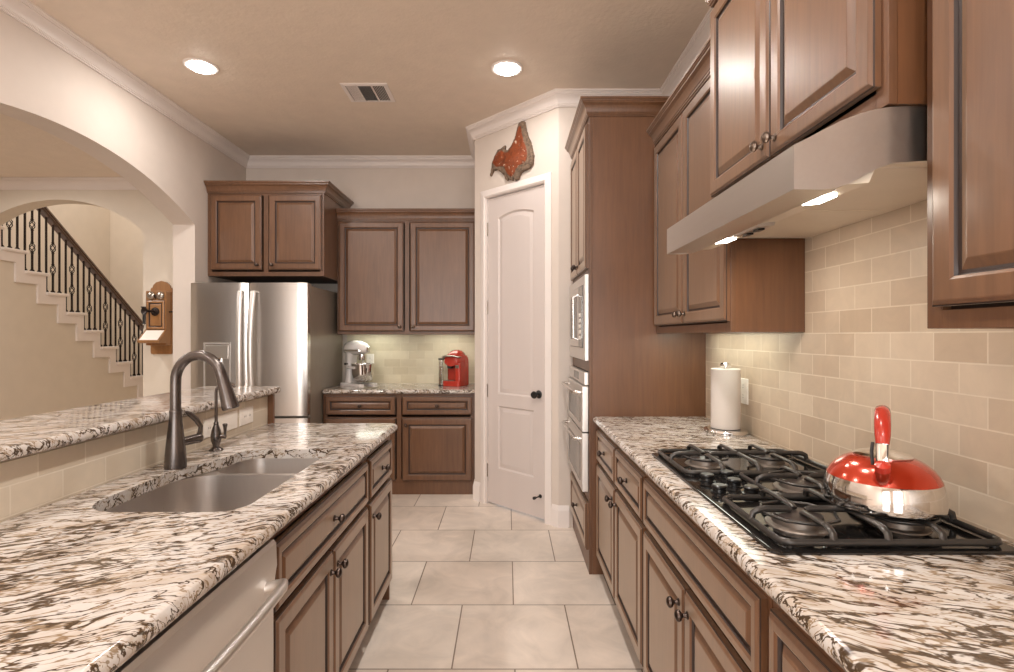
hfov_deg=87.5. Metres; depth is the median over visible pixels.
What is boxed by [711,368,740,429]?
paper towel roll
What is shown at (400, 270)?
upper cabinet
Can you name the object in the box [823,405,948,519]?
tea kettle
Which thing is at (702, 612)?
base cabinet
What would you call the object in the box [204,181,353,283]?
upper cabinet
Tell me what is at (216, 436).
filter faucet
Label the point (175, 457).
kitchen faucet
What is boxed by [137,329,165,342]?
shelf
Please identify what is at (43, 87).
wall
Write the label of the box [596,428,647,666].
base cabinet
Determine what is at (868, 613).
countertop
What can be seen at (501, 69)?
diffuser
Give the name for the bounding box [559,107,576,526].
wall
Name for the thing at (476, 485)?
baseboard
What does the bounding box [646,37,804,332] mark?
upper cabinet
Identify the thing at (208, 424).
socket
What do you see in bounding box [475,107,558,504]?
wall
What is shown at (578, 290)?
microwave oven
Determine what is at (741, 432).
paper towel holder
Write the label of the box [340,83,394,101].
ceiling vent
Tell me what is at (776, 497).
cooktop
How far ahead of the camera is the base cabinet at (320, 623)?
1.75 m
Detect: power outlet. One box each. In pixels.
[239,405,252,425]
[366,354,373,362]
[741,378,747,404]
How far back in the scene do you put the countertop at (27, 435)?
1.75 m
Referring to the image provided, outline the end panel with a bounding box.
[268,394,274,423]
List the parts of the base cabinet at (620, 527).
knob, drawer, door, knob, knob, knob, drawer, door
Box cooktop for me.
[652,444,1013,554]
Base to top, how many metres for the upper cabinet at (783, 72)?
0.870 m
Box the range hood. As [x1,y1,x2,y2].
[667,106,926,253]
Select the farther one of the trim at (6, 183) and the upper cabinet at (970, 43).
the trim at (6, 183)
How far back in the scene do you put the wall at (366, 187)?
5.18 m
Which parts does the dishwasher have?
handle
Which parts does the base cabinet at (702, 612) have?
door, knob, knob, door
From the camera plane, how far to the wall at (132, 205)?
4.55 m
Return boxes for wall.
[0,10,245,389]
[0,190,172,396]
[0,396,264,462]
[3,204,109,345]
[110,211,142,374]
[246,168,474,381]
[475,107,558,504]
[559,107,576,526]
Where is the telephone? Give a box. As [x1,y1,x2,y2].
[137,281,172,353]
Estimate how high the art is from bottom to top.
0.442 m
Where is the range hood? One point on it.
(869, 164)
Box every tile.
[0,396,267,521]
[347,334,474,382]
[706,200,1013,542]
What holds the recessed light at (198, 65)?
in the ceiling at (276, 89)
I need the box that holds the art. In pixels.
[490,121,534,180]
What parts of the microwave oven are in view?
door, handle, control panel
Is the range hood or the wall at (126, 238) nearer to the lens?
the range hood
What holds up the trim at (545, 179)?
attached to the wall at (542, 129)
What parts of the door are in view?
knob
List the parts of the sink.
bowl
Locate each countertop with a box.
[0,386,280,461]
[0,423,397,671]
[322,383,474,393]
[593,417,1013,671]
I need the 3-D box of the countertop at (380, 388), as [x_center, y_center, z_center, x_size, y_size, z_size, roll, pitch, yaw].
[-0.930,0.478,4.858,1.319,0.036,0.626,0,0,0]
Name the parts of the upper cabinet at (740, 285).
door, crown molding, knob, door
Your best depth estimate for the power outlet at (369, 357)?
5.17 m
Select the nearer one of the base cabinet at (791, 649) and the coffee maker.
the base cabinet at (791, 649)
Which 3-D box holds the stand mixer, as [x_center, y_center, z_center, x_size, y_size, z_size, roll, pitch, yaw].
[-1.391,0.249,4.974,0.324,0.421,0.249,0,0,30]
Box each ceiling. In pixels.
[0,114,120,176]
[30,0,710,154]
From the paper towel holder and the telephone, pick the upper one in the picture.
the telephone
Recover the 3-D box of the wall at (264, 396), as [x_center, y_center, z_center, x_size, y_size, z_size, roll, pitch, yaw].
[-1.337,0.839,1.450,0.127,1.062,2.700,0,0,0]
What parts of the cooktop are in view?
burner, knob, knob, knob, knob, knob, burner, burner, burner, burner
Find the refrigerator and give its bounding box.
[191,282,341,422]
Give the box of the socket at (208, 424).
[207,423,210,431]
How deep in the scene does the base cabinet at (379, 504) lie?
2.47 m
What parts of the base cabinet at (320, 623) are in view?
door, drawer, knob, knob, knob, door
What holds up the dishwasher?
on the floor
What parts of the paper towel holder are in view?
rod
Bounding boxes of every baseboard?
[473,479,479,501]
[551,504,568,527]
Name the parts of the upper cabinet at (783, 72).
crown molding, door, knob, knob, door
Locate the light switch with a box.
[203,410,236,438]
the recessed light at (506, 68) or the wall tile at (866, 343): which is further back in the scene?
the recessed light at (506, 68)
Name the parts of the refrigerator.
control panel, dispenser frame, door, handle, handle, door, freezer drawer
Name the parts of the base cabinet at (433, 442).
drawer, door, drawer, door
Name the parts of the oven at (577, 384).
handle, handle, door, door, control panel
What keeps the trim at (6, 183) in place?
attached to the wall at (132, 205)
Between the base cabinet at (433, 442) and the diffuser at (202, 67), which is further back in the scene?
the base cabinet at (433, 442)
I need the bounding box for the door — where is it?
[487,185,543,518]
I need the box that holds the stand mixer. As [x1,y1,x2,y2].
[340,340,376,386]
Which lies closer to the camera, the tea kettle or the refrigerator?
the tea kettle
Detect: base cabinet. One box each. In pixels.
[270,458,367,671]
[323,394,474,493]
[365,436,391,624]
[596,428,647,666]
[643,476,772,671]
[769,600,844,671]
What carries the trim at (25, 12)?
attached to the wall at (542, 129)
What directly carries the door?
in the wall at (542, 129)
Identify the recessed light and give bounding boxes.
[182,57,219,74]
[491,60,522,76]
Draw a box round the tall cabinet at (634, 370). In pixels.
[565,96,705,573]
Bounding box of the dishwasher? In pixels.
[114,539,287,671]
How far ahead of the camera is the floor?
2.73 m
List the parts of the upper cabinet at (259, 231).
door, crown molding, door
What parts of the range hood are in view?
switch panel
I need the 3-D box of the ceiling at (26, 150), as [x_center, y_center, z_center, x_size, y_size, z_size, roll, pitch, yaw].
[-4.465,-1.390,0.474,3.469,0.100,8.149,0,0,0]
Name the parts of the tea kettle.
spout, handle, lid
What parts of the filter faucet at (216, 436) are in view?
lever, spout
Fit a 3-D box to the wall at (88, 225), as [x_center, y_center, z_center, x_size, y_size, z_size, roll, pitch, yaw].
[-5.650,-1.130,6.090,0.100,5.000,2.779,0,0,0]
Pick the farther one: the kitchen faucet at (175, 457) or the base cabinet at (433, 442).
the base cabinet at (433, 442)
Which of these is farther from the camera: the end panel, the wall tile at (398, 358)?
the wall tile at (398, 358)
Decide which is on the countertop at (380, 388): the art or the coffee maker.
the coffee maker
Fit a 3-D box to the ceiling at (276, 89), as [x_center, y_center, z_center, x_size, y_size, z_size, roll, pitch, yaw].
[-0.695,-1.790,0.840,3.890,0.100,8.880,0,0,0]
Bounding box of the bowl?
[347,363,374,381]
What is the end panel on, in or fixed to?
on the floor
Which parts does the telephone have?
door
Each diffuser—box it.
[188,61,214,73]
[495,63,518,75]
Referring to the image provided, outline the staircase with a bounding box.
[0,207,142,420]
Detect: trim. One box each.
[0,0,712,167]
[0,177,136,189]
[480,172,551,524]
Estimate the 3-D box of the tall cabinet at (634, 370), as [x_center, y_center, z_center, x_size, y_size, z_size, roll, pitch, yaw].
[0.781,0.009,3.392,0.734,2.722,0.810,0,0,0]
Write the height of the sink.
0.212 m
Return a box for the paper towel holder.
[703,362,748,436]
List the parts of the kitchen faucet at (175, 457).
lever, spout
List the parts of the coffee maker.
water tank, handle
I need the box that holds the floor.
[348,494,643,671]
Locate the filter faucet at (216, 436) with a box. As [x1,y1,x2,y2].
[209,383,235,451]
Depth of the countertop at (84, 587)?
1.13 m
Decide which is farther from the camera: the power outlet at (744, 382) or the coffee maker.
the coffee maker
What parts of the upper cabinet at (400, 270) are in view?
door, crown molding, door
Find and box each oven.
[561,365,587,491]
[570,274,587,360]
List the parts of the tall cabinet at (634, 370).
door, drawer, door, crown molding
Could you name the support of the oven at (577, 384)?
in the tall cabinet at (634, 370)
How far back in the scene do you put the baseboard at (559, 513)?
3.79 m
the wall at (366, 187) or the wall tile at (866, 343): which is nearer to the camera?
the wall tile at (866, 343)
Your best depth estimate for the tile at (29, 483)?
1.60 m
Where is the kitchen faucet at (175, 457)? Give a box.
[164,350,238,469]
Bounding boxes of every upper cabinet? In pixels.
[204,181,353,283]
[335,208,474,333]
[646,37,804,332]
[705,0,926,197]
[927,0,1013,328]
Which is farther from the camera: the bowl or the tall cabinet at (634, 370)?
the bowl
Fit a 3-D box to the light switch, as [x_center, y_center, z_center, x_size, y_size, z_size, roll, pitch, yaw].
[-1.260,0.388,2.343,0.009,0.082,0.272,0,0,0]
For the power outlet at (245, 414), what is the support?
attached to the tile at (29, 483)
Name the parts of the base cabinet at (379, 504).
knob, drawer, panel, knob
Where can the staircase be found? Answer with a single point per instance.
(50, 362)
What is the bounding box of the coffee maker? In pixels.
[438,350,468,386]
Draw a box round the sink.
[104,458,330,539]

